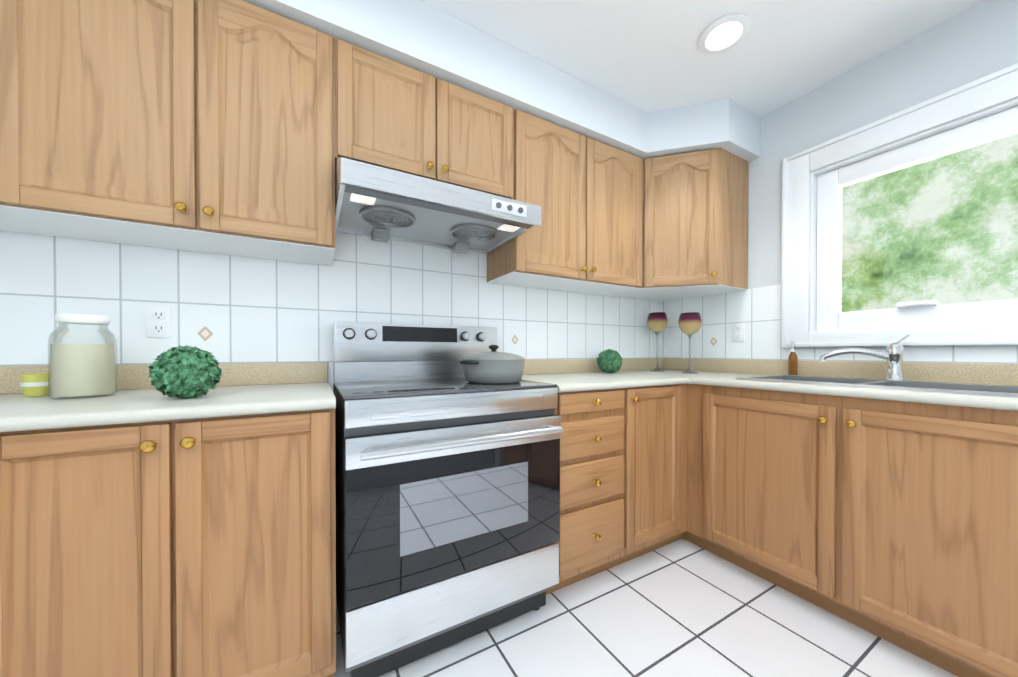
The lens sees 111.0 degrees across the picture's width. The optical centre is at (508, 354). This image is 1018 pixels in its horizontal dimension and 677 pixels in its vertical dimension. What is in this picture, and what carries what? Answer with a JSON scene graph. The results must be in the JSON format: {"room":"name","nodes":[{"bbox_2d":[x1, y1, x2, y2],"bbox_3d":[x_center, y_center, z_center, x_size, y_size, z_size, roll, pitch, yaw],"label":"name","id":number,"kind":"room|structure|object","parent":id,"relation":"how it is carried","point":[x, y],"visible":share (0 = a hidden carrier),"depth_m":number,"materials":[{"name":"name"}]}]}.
{"room":"kitchen","nodes":[
{"label":"kitchen","id":0,"kind":"room"},
{"bbox_2d":[0,231,662,391],"bbox_3d":[-0.327,-0.192,1.885,3.590,2.440,0.100,0,1,-29],"label":"wall","id":1,"kind":"structure","parent":0,"point":[242,309],"depth_m":1.47,"materials":[{"name":"tile"}]},
{"bbox_2d":[0,0,79,238],"bbox_3d":[-1.529,-0.783,0.960,0.380,0.776,0.315,0,1,-29],"label":"upper cabinet","id":2,"kind":"object","parent":1,"relation":"attached to","point":[13,218],"depth_m":0.91,"materials":[{"name":"brown wood"}]},
{"bbox_2d":[146,306,171,337],"bbox_3d":[-1.285,-0.120,1.285,0.070,0.115,0.008,0,1,-29],"label":"electrical outlet","id":3,"kind":"object","parent":1,"relation":"attached to","point":[158,321],"visible":1,"depth_m":1.28,"materials":[{"name":"white plastic"}]},
{"bbox_2d":[20,0,355,265],"bbox_3d":[-1.061,-0.785,1.223,0.914,0.776,0.315,0,1,-29],"label":"upper cabinet","id":4,"kind":"object","parent":1,"relation":"attached to","point":[232,127],"depth_m":1.09,"materials":[{"name":"brown wood"}]},
{"bbox_2d":[197,326,212,340],"bbox_3d":[-1.174,-0.082,1.352,0.048,0.060,0.001,0,1,-29],"label":"decorative tile","id":5,"kind":"object","parent":1,"relation":"attached to","point":[205,333],"depth_m":1.35,"materials":[{"name":"beige tile"}]},
{"bbox_2d":[356,46,503,195],"bbox_3d":[-0.380,-0.956,1.604,0.764,0.439,0.315,0,1,-29],"label":"upper cabinet","id":6,"kind":"object","parent":1,"relation":"attached to","point":[409,120],"depth_m":1.44,"materials":[{"name":"brown wood"}]},
{"bbox_2d":[335,157,540,254],"bbox_3d":[-0.323,-0.623,1.509,0.760,0.225,0.540,0,1,-29],"label":"range hood","id":7,"kind":"object","parent":6,"relation":"attached to","point":[377,203],"visible":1,"depth_m":1.38,"materials":[{"name":"silver metal"}]},
{"bbox_2d":[350,193,375,204],"bbox_3d":[-0.522,-0.559,1.251,0.080,0.004,0.080,0,1,-29],"label":"lamp","id":8,"kind":"object","parent":7,"relation":"on","point":[354,197],"depth_m":1.25,"materials":[{"name":"white plastic"}]},
{"bbox_2d":[497,224,519,231],"bbox_3d":[0.002,-0.561,1.545,0.080,0.004,0.080,0,1,-29],"label":"lamp","id":9,"kind":"object","parent":7,"relation":"on","point":[502,227],"depth_m":1.55,"materials":[{"name":"white"}]},
{"bbox_2d":[512,335,517,343],"bbox_3d":[0.035,-0.087,2.030,0.048,0.060,0.001,0,1,-29],"label":"decorative tile","id":10,"kind":"object","parent":1,"relation":"attached to","point":[514,339],"depth_m":2.03,"materials":[{"name":"beige tile"}]},
{"bbox_2d":[487,104,643,295],"bbox_3d":[0.345,-0.791,1.990,1.000,0.776,0.354,0,1,-29],"label":"upper cabinet","id":11,"kind":"object","parent":1,"relation":"attached to","point":[589,239],"depth_m":1.84,"materials":[{"name":"brown wood"}]},
{"bbox_2d":[608,148,748,301],"bbox_3d":[1.031,-0.793,2.236,0.662,0.776,0.597,0,1,-29],"label":"upper cabinet","id":12,"kind":"object","parent":1,"relation":"attached to","point":[696,203],"depth_m":2.04,"materials":[{"name":"brown wood"}]},
{"bbox_2d":[334,538,957,676],"bbox_3d":[0.579,1.066,0.282,3.590,0.050,3.800,0,1,-29],"label":"floor","id":13,"kind":"structure","parent":0,"point":[682,607],"depth_m":1.28,"materials":[{"name":"tile"}]},
{"bbox_2d":[0,434,7,676],"bbox_3d":[-1.407,0.597,0.868,0.492,0.878,0.616,0,1,-29],"label":"base cabinet","id":14,"kind":"object","parent":13,"relation":"on","point":[3,437],"depth_m":0.72,"materials":[{"name":"brown wood"}]},
{"bbox_2d":[8,410,335,676],"bbox_3d":[-0.946,0.595,1.127,0.666,0.878,0.616,0,1,-29],"label":"base cabinet","id":15,"kind":"object","parent":13,"relation":"on","point":[148,528],"depth_m":0.85,"materials":[{"name":"brown wood"}]},
{"bbox_2d":[0,382,335,433],"bbox_3d":[-1.135,0.141,1.008,1.108,0.032,0.631,0,1,-29],"label":"countertop","id":16,"kind":"structure","parent":15,"relation":"on","point":[146,406],"depth_m":0.90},
{"bbox_2d":[20,373,48,396],"bbox_3d":[-1.424,0.091,1.054,0.058,0.066,0.058,0,1,-29],"label":"cup","id":17,"kind":"object","parent":16,"relation":"on","point":[32,385],"visible":0.88,"depth_m":1.04,"materials":[{"name":"yellow ceramic"}]},
{"bbox_2d":[48,314,116,398],"bbox_3d":[-1.257,0.004,1.034,0.130,0.240,0.130,0,1,-29],"label":"glass jar","id":18,"kind":"object","parent":16,"relation":"on","point":[79,371],"visible":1,"depth_m":1.00,"materials":[{"name":"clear glass"}]},
{"bbox_2d":[148,345,222,397],"bbox_3d":[-0.930,0.047,1.011,0.159,0.151,0.158,0,1,-29],"label":"topiary ball","id":19,"kind":"object","parent":16,"relation":"on","point":[186,371],"visible":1,"depth_m":0.97,"materials":[{"name":"green plant"}]},
{"bbox_2d":[333,321,562,676],"bbox_3d":[-0.275,0.447,1.433,0.764,1.170,0.708,0,1,-29],"label":"range","id":20,"kind":"object","parent":13,"relation":"on","point":[447,483],"visible":0.9,"depth_m":1.17,"materials":[{"name":"silver metal"}]},
{"bbox_2d":[334,378,556,399],"bbox_3d":[-0.269,0.121,1.419,0.764,0.012,0.523,0,1,-29],"label":"cooktop","id":21,"kind":"object","parent":20,"relation":"in","point":[346,388],"depth_m":1.25,"materials":[{"name":"black glass"}]},
{"bbox_2d":[460,345,524,383],"bbox_3d":[-0.065,0.036,1.484,0.324,0.157,0.268,0,1,-29],"label":"cooking pot","id":22,"kind":"object","parent":20,"relation":"on","point":[493,366],"visible":1,"depth_m":1.38,"materials":[{"name":"grey ceramic"}]},
{"bbox_2d":[546,390,639,594],"bbox_3d":[0.241,0.590,1.793,0.452,0.878,0.616,0,1,-29],"label":"base cabinet","id":23,"kind":"object","parent":13,"relation":"on","point":[600,438],"depth_m":1.53,"materials":[{"name":"brown wood"}]},
{"bbox_2d":[522,370,723,393],"bbox_3d":[0.688,0.162,2.031,1.468,0.090,0.631,0,1,-29],"label":"countertop","id":24,"kind":"structure","parent":23,"relation":"on","point":[587,380],"depth_m":1.76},
{"bbox_2d":[597,349,622,372],"bbox_3d":[0.627,0.037,2.180,0.160,0.152,0.159,0,1,-29],"label":"topiary ball","id":25,"kind":"object","parent":24,"relation":"on","point":[609,360],"visible":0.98,"depth_m":2.13,"materials":[{"name":"green plant"}]},
{"bbox_2d":[647,312,667,371],"bbox_3d":[1.016,-0.087,2.399,0.132,0.400,0.132,0,1,-29],"label":"goblet","id":26,"kind":"object","parent":24,"relation":"on","point":[657,322],"visible":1,"depth_m":2.36,"materials":[{"name":"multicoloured glass"}]},
{"bbox_2d":[647,312,667,332],"bbox_3d":[1.016,-0.220,2.398,0.132,0.135,0.132,0,1,-29],"label":"bowl","id":27,"kind":"object","parent":26,"relation":"on","point":[657,322],"depth_m":2.35,"materials":[{"name":"yellow glass"}]},
{"bbox_2d":[678,312,701,373],"bbox_3d":[1.131,-0.073,2.188,0.132,0.375,0.132,0,1,-29],"label":"goblet","id":28,"kind":"object","parent":24,"relation":"on","point":[689,323],"visible":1,"depth_m":2.15,"materials":[{"name":"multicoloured glass"}]},
{"bbox_2d":[678,312,701,334],"bbox_3d":[1.131,-0.193,2.187,0.132,0.135,0.132,0,1,-29],"label":"bowl","id":29,"kind":"object","parent":28,"relation":"on","point":[689,323],"depth_m":2.14,"materials":[{"name":"yellow glass"}]},
{"bbox_2d":[640,386,687,555],"bbox_3d":[0.562,0.588,1.973,0.400,0.878,0.616,0,1,-29],"label":"base cabinet","id":30,"kind":"object","parent":13,"relation":"on","point":[662,408],"depth_m":1.74,"materials":[{"name":"brown wood"}]},
{"bbox_2d":[688,385,1017,676],"bbox_3d":[1.497,0.592,1.464,0.616,0.878,1.230,0,1,-29],"label":"base cabinet","id":31,"kind":"object","parent":13,"relation":"on","point":[898,521],"depth_m":1.23,"materials":[{"name":"brown wood"}]},
{"bbox_2d":[688,374,1017,413],"bbox_3d":[1.651,0.140,1.170,0.631,0.032,1.813,0,1,-29],"label":"countertop","id":32,"kind":"structure","parent":31,"relation":"on","point":[965,401],"depth_m":1.24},
{"bbox_2d":[788,341,797,374],"bbox_3d":[1.540,0.021,1.903,0.059,0.191,0.040,0,1,-29],"label":"soap dispenser","id":33,"kind":"object","parent":32,"relation":"on","point":[792,363],"visible":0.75,"depth_m":1.89,"materials":[{"name":"orange"}]},
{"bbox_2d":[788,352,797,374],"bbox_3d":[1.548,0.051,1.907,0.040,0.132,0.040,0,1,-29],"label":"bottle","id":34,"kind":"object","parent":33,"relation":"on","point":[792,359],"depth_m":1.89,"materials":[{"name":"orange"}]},
{"bbox_2d":[819,335,910,380],"bbox_3d":[1.618,0.010,1.602,0.177,0.199,0.263,0,1,-29],"label":"tap","id":35,"kind":"object","parent":32,"relation":"on","point":[893,355],"visible":1,"depth_m":1.52,"materials":[{"name":"silver metal"}]},
{"bbox_2d":[736,374,1017,397],"bbox_3d":[1.512,0.199,1.441,0.474,0.175,0.864,0,1,-29],"label":"sink basin","id":36,"kind":"object","parent":32,"relation":"in","point":[976,389],"visible":0.08,"depth_m":1.39,"materials":[{"name":"silver metal"}]},
{"bbox_2d":[420,0,983,117],"bbox_3d":[0.579,-1.424,0.262,3.590,0.050,3.800,0,1,-29],"label":"ceiling","id":37,"kind":"structure","parent":0,"point":[647,55],"depth_m":1.56,"materials":[{"name":"white paint"}]},
{"bbox_2d":[243,0,759,161],"bbox_3d":[-0.141,-1.292,1.544,3.389,0.232,0.659,0,1,-29],"label":"soffit","id":38,"kind":"object","parent":37,"relation":"attached to","point":[421,36],"depth_m":1.61,"materials":[{"name":"white paint"}]},
{"bbox_2d":[698,13,750,53],"bbox_3d":[0.943,-1.403,1.536,0.196,0.012,0.196,0,1,-29],"label":"recessed light","id":39,"kind":"object","parent":37,"relation":"in","point":[724,33],"visible":1,"depth_m":1.53,"materials":[{"name":"white paint"}]},
{"bbox_2d":[748,105,784,288],"bbox_3d":[1.412,-0.911,2.348,0.100,1.010,0.785,0,1,-29],"label":"wall","id":40,"kind":"structure","parent":0,"point":[765,224],"depth_m":2.06,"materials":[{"name":"white paint"}]},
{"bbox_2d":[785,91,810,332],"bbox_3d":[1.633,-0.728,1.954,0.100,1.370,0.120,0,1,-29],"label":"wall","id":41,"kind":"structure","parent":0,"point":[797,125],"depth_m":1.92,"materials":[{"name":"white paint"}]},
{"bbox_2d":[663,284,783,359],"bbox_3d":[1.412,0.309,2.357,0.100,1.430,0.785,0,1,-29],"label":"wall tiles","id":42,"kind":"structure","parent":41,"relation":"attached to","point":[757,311],"depth_m":2.25,"materials":[{"name":"white tile"}]},
{"bbox_2d":[710,337,716,345],"bbox_3d":[1.365,-0.090,2.333,0.001,0.060,0.048,0,1,-29],"label":"decorative tile","id":43,"kind":"object","parent":42,"relation":"attached to","point":[713,341],"depth_m":2.33,"materials":[{"name":"beige tile"}]},
{"bbox_2d":[732,323,744,341],"bbox_3d":[1.439,-0.140,2.194,0.008,0.115,0.070,0,1,-29],"label":"electrical outlet","id":44,"kind":"object","parent":42,"relation":"attached to","point":[738,332],"visible":1,"depth_m":2.19,"materials":[{"name":"white plastic"}]},
{"bbox_2d":[783,345,1017,363],"bbox_3d":[2.293,0.502,0.789,0.100,1.070,2.815,0,1,-29],"label":"wall tiles","id":45,"kind":"structure","parent":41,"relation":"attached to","point":[1001,354],"depth_m":1.50,"materials":[{"name":"white tile"}]},
{"bbox_2d":[811,0,1017,171],"bbox_3d":[1.843,-1.192,1.576,0.100,0.435,0.740,0,1,-29],"label":"wall","id":46,"kind":"structure","parent":0,"point":[976,42],"depth_m":1.53,"materials":[{"name":"white paint"}]},
{"bbox_3d":[2.503,-0.715,0.404,0.100,1.370,1.955,0,1,-29],"label":"wall","id":47,"kind":"structure","parent":0,"visible":0},
{"bbox_2d":[781,63,1017,346],"bbox_3d":[1.830,-0.567,1.573,0.132,1.055,0.980,0,1,-29],"label":"window unit","id":48,"kind":"structure","parent":47,"relation":"in","point":[811,288],"depth_m":1.64,"materials":[{"name":"white paint"}]},
{"label":"outside","id":49,"kind":"structure","parent":0,"visible":0},
{"bbox_2d":[841,133,1017,311],"bbox_3d":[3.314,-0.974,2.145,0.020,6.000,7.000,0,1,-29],"label":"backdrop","id":50,"kind":"structure","parent":49,"point":[934,286],"depth_m":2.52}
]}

